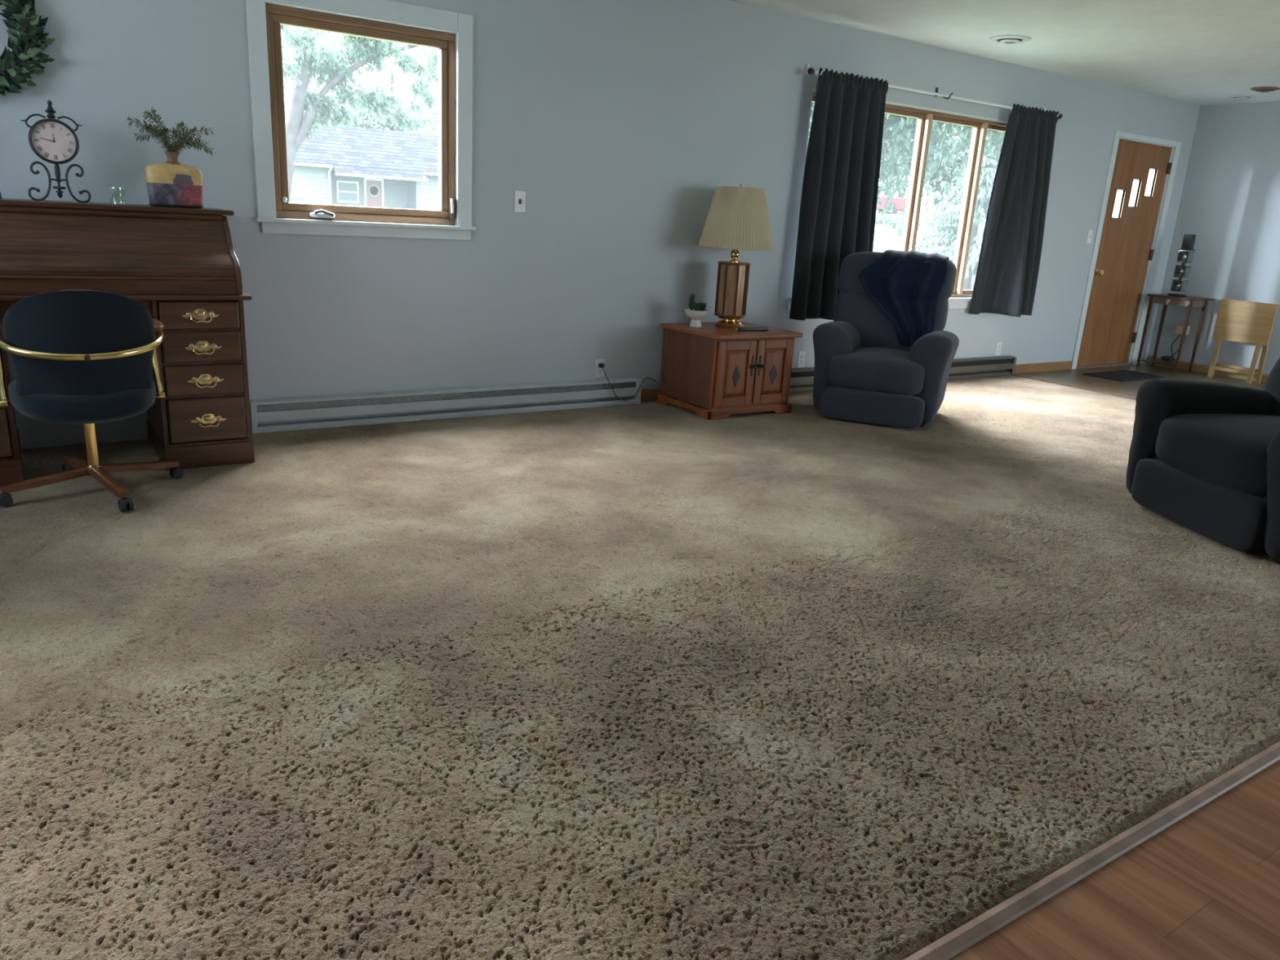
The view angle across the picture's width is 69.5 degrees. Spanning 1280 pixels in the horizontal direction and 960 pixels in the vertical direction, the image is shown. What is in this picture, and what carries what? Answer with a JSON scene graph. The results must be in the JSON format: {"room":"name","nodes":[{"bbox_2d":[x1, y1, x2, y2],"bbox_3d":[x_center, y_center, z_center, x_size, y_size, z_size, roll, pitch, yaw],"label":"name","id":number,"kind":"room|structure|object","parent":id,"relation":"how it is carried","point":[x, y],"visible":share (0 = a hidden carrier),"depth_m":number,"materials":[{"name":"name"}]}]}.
{"room":"living room","nodes":[
{"label":"living room","id":0,"kind":"room"},
{"bbox_2d":[0,0,1199,448],"bbox_3d":[0.508,-1.765,6.076,11.550,2.472,0.170,-7,19,-33],"label":"wall","id":1,"kind":"structure","parent":0,"point":[620,123],"depth_m":5.32,"materials":[{"name":"paint"}]},
{"bbox_2d":[0,0,55,95],"bbox_3d":[-2.657,-1.798,3.686,0.554,0.529,0.094,-7,19,-33],"label":"wreath","id":2,"kind":"object","parent":1,"relation":"attached to","point":[16,65],"visible":1,"depth_m":3.76,"materials":[{"name":"green plant"}]},
{"bbox_2d":[245,0,475,239],"bbox_3d":[-1.381,-1.815,4.667,1.135,1.130,0.145,-7,19,-33],"label":"window","id":3,"kind":"structure","parent":1,"relation":"in","point":[451,33],"depth_m":4.62,"materials":[{"name":"white paint"}]},
{"bbox_2d":[249,377,641,433],"bbox_3d":[-0.992,-0.448,5.312,2.365,0.162,0.064,-7,19,-33],"label":"baseboard heater","id":4,"kind":"object","parent":1,"relation":"attached to","point":[286,414],"visible":0.9,"depth_m":5.18,"materials":[{"name":"metal"}]},
{"bbox_2d":[514,190,525,212],"bbox_3d":[-0.674,-1.568,5.198,0.070,0.116,0.016,-7,19,-33],"label":"light switch","id":5,"kind":"object","parent":1,"relation":"attached to","point":[519,196],"visible":1,"depth_m":5.20,"materials":[{"name":"beige plastic"}]},
{"bbox_2d":[595,359,604,377],"bbox_3d":[-0.250,-0.699,5.787,0.070,0.116,0.008,-7,19,-33],"label":"wall outlet","id":6,"kind":"object","parent":1,"relation":"attached to","point":[599,373],"visible":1,"depth_m":5.78,"materials":[{"name":"beige plastic"}]},
{"bbox_2d":[599,363,657,400],"bbox_3d":[-0.051,-0.632,5.888,0.456,0.236,0.088,-7,19,-33],"label":"power cord","id":7,"kind":"object","parent":1,"relation":"attached to","point":[601,365],"visible":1,"depth_m":5.81,"materials":[{"name":"black plastic"}]},
{"bbox_2d":[640,388,676,401],"bbox_3d":[0.413,-0.595,6.281,1.040,0.093,0.014,-7,19,-33],"label":"baseboard","id":8,"kind":"structure","parent":1,"relation":"attached to","point":[646,395],"depth_m":6.04,"materials":[{"name":"brown wood"}]},
{"bbox_2d":[796,351,805,367],"bbox_3d":[1.178,-0.880,6.724,0.070,0.116,0.008,-7,19,-33],"label":"wall outlet","id":9,"kind":"object","parent":1,"relation":"attached to","point":[802,354],"visible":1,"depth_m":6.72,"materials":[{"name":"beige plastic"}]},
{"bbox_2d":[786,88,1008,310],"bbox_3d":[2.116,-2.051,7.048,2.555,1.460,0.140,-7,19,-33],"label":"window","id":10,"kind":"structure","parent":1,"relation":"in","point":[925,116],"depth_m":7.09,"materials":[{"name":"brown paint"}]},
{"bbox_2d":[789,355,1016,391],"bbox_3d":[2.072,-0.850,7.319,2.885,0.162,0.064,-7,19,-33],"label":"baseboard heater","id":11,"kind":"object","parent":1,"relation":"attached to","point":[802,379],"visible":0.43,"depth_m":7.75,"materials":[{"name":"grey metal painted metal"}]},
{"bbox_2d":[805,63,1062,119],"bbox_3d":[2.240,-2.828,6.753,2.800,0.082,0.117,-7,19,-33],"label":"curtain rod","id":12,"kind":"object","parent":1,"relation":"attached to","point":[809,70],"visible":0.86,"depth_m":6.68,"materials":[{"name":"white paint"}]},
{"bbox_2d":[789,67,888,320],"bbox_3d":[1.400,-1.934,6.393,0.758,1.631,0.117,-7,19,-33],"label":"curtain","id":13,"kind":"object","parent":12,"relation":"hanging from","point":[840,188],"visible":0.91,"depth_m":6.35,"materials":[{"name":"fabric"}]},
{"bbox_2d":[968,103,1058,316],"bbox_3d":[3.100,-2.148,7.458,0.696,1.621,0.239,-7,19,-33],"label":"curtain","id":14,"kind":"object","parent":12,"relation":"hanging from","point":[1006,280],"visible":1,"depth_m":7.46,"materials":[{"name":"fabric"}]},
{"bbox_2d":[995,342,1002,355],"bbox_3d":[3.105,-1.137,7.985,0.070,0.116,0.008,-7,19,-33],"label":"wall outlet","id":15,"kind":"object","parent":1,"relation":"attached to","point":[998,347],"visible":1,"depth_m":7.98,"materials":[{"name":"beige plastic"}]},
{"bbox_2d":[1013,360,1071,373],"bbox_3d":[3.652,-1.021,8.403,0.930,0.093,0.014,-7,19,-33],"label":"baseboard","id":16,"kind":"structure","parent":1,"relation":"attached to","point":[1065,365],"depth_m":8.40,"materials":[{"name":"brown wood"}]},
{"bbox_2d":[1086,229,1093,243],"bbox_3d":[4.047,-2.189,8.291,0.070,0.116,0.016,-7,19,-33],"label":"light switch","id":17,"kind":"object","parent":1,"relation":"attached to","point":[1090,231],"visible":1,"depth_m":8.29,"materials":[{"name":"beige plastic"}]},
{"bbox_2d":[1070,130,1182,368],"bbox_3d":[4.553,-2.123,8.716,1.120,2.105,0.176,-7,19,-33],"label":"door","id":18,"kind":"structure","parent":1,"relation":"in","point":[1126,245],"depth_m":8.70,"materials":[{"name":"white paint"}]},
{"bbox_2d":[0,374,1279,959],"bbox_3d":[0.673,0.096,4.089,8.953,0.022,4.133,-7,19,-33],"label":"floor","id":19,"kind":"structure","parent":0,"point":[645,680],"depth_m":2.44,"materials":[{"name":"beige carpet"}]},
{"bbox_2d":[0,289,184,511],"bbox_3d":[-2.131,-0.336,3.521,0.619,0.817,0.678,-3,17,-20],"label":"swivel chair","id":20,"kind":"object","parent":19,"relation":"on","point":[87,357],"visible":1,"depth_m":3.34,"materials":[{"name":"dark blue upholstery fabric"},{"name":"polished brass"},{"name":"wood"}]},
{"bbox_2d":[0,198,254,485],"bbox_3d":[-2.373,-0.608,3.914,1.270,1.092,0.622,-7,19,-33],"label":"desk","id":21,"kind":"object","parent":19,"relation":"on","point":[182,265],"visible":0.98,"depth_m":3.88,"materials":[{"name":"brown wood"}]},
{"bbox_2d":[20,100,90,203],"bbox_3d":[-2.392,-1.343,3.774,0.222,0.396,0.040,-7,19,-33],"label":"clock","id":22,"kind":"object","parent":21,"relation":"on","point":[54,141],"visible":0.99,"depth_m":3.77,"materials":[{"name":"black metal"}]},
{"bbox_2d":[108,186,125,204],"bbox_3d":[-2.215,-1.204,3.911,0.060,0.070,0.060,-7,19,-33],"label":"glass votive","id":23,"kind":"object","parent":21,"relation":"on","point":[117,194],"visible":0.98,"depth_m":3.89,"materials":[{"name":"clear glass"}]},
{"bbox_2d":[0,292,252,301],"bbox_3d":[-2.365,-0.793,3.864,1.270,0.020,0.605,-7,19,-33],"label":"countertop","id":24,"kind":"structure","parent":21,"relation":"on","point":[3,297],"depth_m":3.81,"materials":[{"name":"brown wood"}]},
{"bbox_2d":[144,151,203,208],"bbox_3d":[-2.016,-1.298,3.994,0.226,0.228,0.090,-7,19,-33],"label":"vase","id":25,"kind":"object","parent":21,"relation":"on","point":[170,184],"visible":1,"depth_m":3.96,"materials":[{"name":"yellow ceramic"}]},
{"bbox_2d":[127,106,216,155],"bbox_3d":[-2.001,-1.425,3.954,0.355,0.324,0.116,-7,19,-33],"label":"fern","id":26,"kind":"object","parent":25,"relation":"in","point":[161,132],"visible":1,"depth_m":3.94,"materials":[{"name":"green plant"}]},
{"bbox_2d":[657,321,803,420],"bbox_3d":[0.566,-0.715,5.917,0.693,0.514,0.607,-7,19,-33],"label":"end table","id":27,"kind":"object","parent":19,"relation":"on","point":[726,371],"visible":1,"depth_m":5.71,"materials":[{"name":"red wood"}]},
{"bbox_2d":[684,307,709,327],"bbox_3d":[0.353,-1.020,5.810,0.157,0.106,0.157,-7,19,-33],"label":"footed bowl","id":28,"kind":"object","parent":27,"relation":"on","point":[695,316],"visible":0.98,"depth_m":5.77,"materials":[{"name":"white ceramic"}]},
{"bbox_2d":[688,293,706,311],"bbox_3d":[0.365,-1.113,5.784,0.084,0.116,0.143,14,19,33],"label":"succulent","id":29,"kind":"object","parent":28,"relation":"on","point":[697,307],"visible":1,"depth_m":5.76,"materials":[{"name":"green plant"}]},
{"bbox_2d":[697,182,773,328],"bbox_3d":[0.600,-1.416,5.832,0.471,0.880,0.472,-7,19,-33],"label":"table lamp","id":30,"kind":"object","parent":27,"relation":"on","point":[737,219],"visible":0.99,"depth_m":5.65,"materials":[{"name":"pleated fabric"},{"name":"wood"},{"name":"polished brass"}]},
{"bbox_2d":[734,327,768,330],"bbox_3d":[0.699,-0.945,5.773,0.233,0.019,0.042,-5,18,-27],"label":"remote control","id":31,"kind":"object","parent":27,"relation":"on","point":[735,328],"visible":1,"depth_m":5.75,"materials":[{"name":"black plastic"}]},
{"bbox_2d":[812,251,959,427],"bbox_3d":[1.610,-0.935,5.975,0.848,1.020,0.922,10,17,21],"label":"recliner","id":32,"kind":"object","parent":19,"relation":"on","point":[863,374],"visible":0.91,"depth_m":5.72,"materials":[{"name":"fabric"}]},
{"bbox_2d":[828,346,924,395],"bbox_3d":[1.543,-0.712,5.899,0.587,0.240,0.624,10,17,21],"label":"seat cushion","id":33,"kind":"object","parent":32,"relation":"on","point":[852,371],"depth_m":5.65,"materials":[{"name":"fabric"}]},
{"bbox_2d":[838,251,956,300],"bbox_3d":[1.713,-1.351,6.154,0.739,0.310,0.327,10,17,21],"label":"cushion","id":34,"kind":"object","parent":32,"relation":"on","point":[850,286],"depth_m":6.13,"materials":[{"name":"fabric"}]},
{"bbox_2d":[857,249,949,346],"bbox_3d":[1.729,-1.219,6.118,0.553,0.594,0.473,10,17,21],"label":"throw blanket","id":35,"kind":"object","parent":32,"relation":"on","point":[906,286],"visible":0.92,"depth_m":5.99,"materials":[{"name":"blue fabric"}]},
{"bbox_2d":[1125,357,1279,563],"bbox_3d":[2.880,-0.272,3.947,1.032,1.020,1.043,1,16,-9],"label":"recliner","id":36,"kind":"object","parent":19,"relation":"on","point":[1204,457],"visible":1,"depth_m":3.96,"materials":[{"name":"grey fabric"}]},
{"bbox_2d":[1155,413,1279,497],"bbox_3d":[2.751,-0.115,3.974,0.784,0.270,0.684,1,16,-9],"label":"seat cushion","id":37,"kind":"object","parent":36,"relation":"on","point":[1212,455],"depth_m":3.86,"materials":[{"name":"grey fabric"}]},
{"bbox_2d":[1262,357,1279,415],"bbox_3d":[3.128,-0.317,3.974,0.388,0.500,0.910,1,16,-9],"label":"cushion","id":38,"kind":"object","parent":36,"relation":"on","point":[1271,389],"depth_m":4.28,"materials":[{"name":"grey fabric"}]},
{"bbox_2d":[728,0,1279,105],"bbox_3d":[2.640,-2.032,2.769,11.550,0.120,7.620,-7,19,-33],"label":"ceiling","id":39,"kind":"structure","parent":0,"point":[1198,52],"depth_m":5.98,"materials":[{"name":"paint"}]},
{"bbox_2d":[989,34,1031,44],"bbox_3d":[2.501,-2.970,6.235,0.270,0.025,0.270,-7,19,-33],"label":"ceiling vent","id":40,"kind":"object","parent":39,"relation":"in","point":[1009,38],"visible":1,"depth_m":6.19,"materials":[{"name":"white metal"}]},
{"bbox_2d":[1227,94,1256,99],"bbox_3d":[5.242,-3.332,8.036,0.210,0.025,0.210,-7,19,-33],"label":"ceiling vent","id":41,"kind":"object","parent":39,"relation":"in","point":[1233,96],"visible":1,"depth_m":8.00,"materials":[{"name":"white metal"}]},
{"bbox_2d":[1250,86,1279,92],"bbox_3d":[5.142,-3.209,7.590,0.210,0.025,0.210,-7,19,-33],"label":"ceiling vent","id":42,"kind":"object","parent":39,"relation":"in","point":[1260,89],"visible":1,"depth_m":7.55,"materials":[{"name":"white metal"}]},
{"bbox_2d":[903,741,1279,959],"bbox_3d":[2.773,0.521,3.077,11.250,0.012,0.034,-7,19,-33],"label":"trim","id":43,"kind":"structure","parent":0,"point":[953,943],"depth_m":1.84,"materials":[{"name":"silver metal"}]},
{"bbox_2d":[948,363,1279,959],"bbox_3d":[2.495,0.444,3.487,11.550,0.140,7.620,-7,19,-33],"label":"floor","id":44,"kind":"structure","parent":0,"point":[1206,886],"depth_m":1.78,"materials":[{"name":"laminate"}]},
{"bbox_2d":[1013,374,1136,399],"bbox_3d":[4.395,-0.401,6.525,0.020,0.004,4.130,-7,19,-33],"label":"trim","id":45,"kind":"structure","parent":44,"relation":"on","point":[1014,375],"depth_m":7.62,"materials":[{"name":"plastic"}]},
{"bbox_2d":[1082,369,1165,382],"bbox_3d":[4.418,-0.953,8.413,0.720,0.013,0.380,-7,19,-33],"label":"door mat","id":46,"kind":"object","parent":44,"relation":"on","point":[1123,375],"visible":1,"depth_m":8.36,"materials":[{"name":"rubber"}]},
{"bbox_2d":[1136,293,1215,373],"bbox_3d":[5.148,-1.420,8.926,0.385,0.706,0.470,-7,19,-33],"label":"console table","id":47,"kind":"object","parent":44,"relation":"on","point":[1165,300],"visible":1,"depth_m":8.83,"materials":[{"name":"brown wood"}]},
{"bbox_2d":[1140,359,1189,366],"bbox_3d":[5.121,-1.143,8.999,0.270,0.012,0.340,-7,19,-33],"label":"shelf","id":48,"kind":"object","parent":47,"relation":"attached to","point":[1153,361],"depth_m":8.96,"materials":[{"name":"brown wood"}]},
{"bbox_2d":[1168,248,1195,297],"bbox_3d":[5.121,-1.956,8.717,0.110,0.436,0.120,-7,19,-33],"label":"candle holder","id":49,"kind":"object","parent":47,"relation":"on","point":[1186,256],"visible":1,"depth_m":8.70,"materials":[{"name":"black metal"}]},
{"bbox_2d":[1181,232,1195,249],"bbox_3d":[5.138,-2.237,8.636,0.072,0.150,0.080,-7,19,-33],"label":"pillar candle","id":50,"kind":"object","parent":49,"relation":"on","point":[1188,240],"visible":1,"depth_m":8.61,"materials":[{"name":"black wax"}]},
{"bbox_2d":[1207,298,1278,383],"bbox_3d":[5.522,-1.276,8.476,0.117,0.722,0.480,-7,19,-33],"label":"folding tray table","id":51,"kind":"object","parent":44,"relation":"on","point":[1251,322],"visible":1,"depth_m":8.41,"materials":[{"name":"beige wood"}]},
{"bbox_2d":[1212,298,1278,346],"bbox_3d":[5.515,-1.442,8.417,0.020,0.372,0.480,-7,19,-33],"label":"tray","id":52,"kind":"object","parent":51,"relation":"on","point":[1251,322],"depth_m":8.40,"materials":[{"name":"beige wood"}]},
{"bbox_2d":[1146,101,1279,374],"bbox_3d":[7.312,-1.409,6.226,0.150,2.472,7.300,-7,19,-33],"label":"wall","id":53,"kind":"structure","parent":0,"point":[1230,198],"depth_m":8.63,"materials":[{"name":"paint"}]},
{"bbox_2d":[1174,324,1190,335],"bbox_3d":[5.324,-1.474,9.050,0.055,0.090,0.110,-7,19,-33],"label":"timer","id":54,"kind":"object","parent":53,"relation":"attached to","point":[1179,329],"visible":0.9,"depth_m":9.04,"materials":[{"name":"beige plastic"}]},
{"bbox_2d":[1160,333,1180,360],"bbox_3d":[5.227,-1.305,9.067,0.154,0.268,0.135,-7,19,-33],"label":"cord","id":55,"kind":"object","parent":54,"relation":"hanging from","point":[1171,357],"visible":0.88,"depth_m":9.07,"materials":[{"name":"black plastic"}]},
{"bbox_2d":[1146,355,1268,382],"bbox_3d":[7.181,-0.263,6.505,0.014,0.093,7.285,-7,19,-33],"label":"baseboard","id":56,"kind":"structure","parent":53,"relation":"attached to","point":[1197,367],"depth_m":8.92,"materials":[{"name":"brown wood"}]},
{"label":"outside","id":57,"kind":"structure","parent":0,"visible":0},
{"bbox_2d":[872,209,986,289],"bbox_3d":[-6.996,-15.730,53.424,110.000,2.719,90.000,-7,19,-33],"label":"lawn","id":58,"kind":"structure","parent":57,"point":[882,242],"depth_m":31.85,"materials":[{"name":"white"}]},
{"bbox_2d":[280,25,438,202],"bbox_3d":[-5.867,-7.852,17.898,3.410,7.652,5.031,15,20,35],"label":"tree","id":59,"kind":"object","parent":58,"relation":"on","point":[333,71],"visible":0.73,"depth_m":17.34,"materials":[{"name":"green plant"}]},
{"bbox_2d":[289,124,439,210],"bbox_3d":[-13.802,-14.247,43.915,15.800,4.900,8.600,-7,19,-33],"label":"house","id":60,"kind":"structure","parent":58,"relation":"on","point":[359,166],"depth_m":42.08,"materials":[{"name":"white"}]},
{"bbox_2d":[310,57,438,134],"bbox_3d":[-15.828,-22.809,61.065,12.106,9.854,11.685,8,17,15],"label":"tree","id":61,"kind":"object","parent":58,"relation":"on","point":[359,118],"visible":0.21,"depth_m":58.95,"materials":[{"name":"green plant"}]},
{"bbox_2d":[807,123,969,211],"bbox_3d":[15.616,-26.033,65.438,20.077,14.596,19.540,-10,21,-39],"label":"tree","id":62,"kind":"object","parent":58,"relation":"on","point":[936,200],"visible":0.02,"depth_m":65.74,"materials":[{"name":"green plant"}]},
{"bbox_2d":[876,196,906,213],"bbox_3d":[12.991,-16.643,54.859,5.510,1.779,1.820,3,16,0],"label":"pickup truck","id":63,"kind":"object","parent":58,"relation":"on","point":[897,205],"visible":0.23,"depth_m":54.05,"materials":[{"name":"red paint"}]},
{"bbox_2d":[806,102,1002,246],"bbox_3d":[5.690,-11.398,25.710,12.130,10.603,10.740,-10,21,-39],"label":"tree","id":64,"kind":"object","parent":58,"relation":"on","point":[907,125],"visible":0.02,"depth_m":25.08,"materials":[{"name":"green plant"}]},
{"bbox_2d":[875,212,956,226],"bbox_3d":[10.654,-11.275,39.973,6.726,0.891,1.916,4,16,1],"label":"hedge","id":65,"kind":"object","parent":58,"relation":"on","point":[881,220],"visible":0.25,"depth_m":39.79,"materials":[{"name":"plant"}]},
{"bbox_2d":[915,156,997,289],"bbox_3d":[6.774,-5.000,18.661,4.095,2.900,3.714,9,17,17],"label":"spruce tree","id":66,"kind":"object","parent":58,"relation":"on","point":[987,174],"visible":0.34,"depth_m":18.41,"materials":[{"name":"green plant"}]},
{"bbox_2d":[944,200,986,213],"bbox_3d":[20.924,-16.214,55.558,4.610,1.400,1.820,3,16,0],"label":"parked car","id":67,"kind":"object","parent":58,"relation":"on","point":[957,206],"visible":0.02,"depth_m":54.86,"materials":[{"name":"white paint"}]},
{"bbox_2d":[898,123,1151,217],"bbox_3d":[12.266,-11.917,26.960,11.893,10.524,10.326,-6,19,-29],"label":"tree","id":68,"kind":"object","parent":58,"relation":"on","point":[988,134],"visible":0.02,"depth_m":27.00,"materials":[{"name":"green plant"}]},
{"bbox_2d":[911,129,1147,204],"bbox_3d":[27.432,-23.963,62.607,20.056,14.197,18.327,0,17,-12],"label":"tree","id":69,"kind":"object","parent":58,"relation":"on","point":[944,174],"visible":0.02,"depth_m":61.29,"materials":[{"name":"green plant"}]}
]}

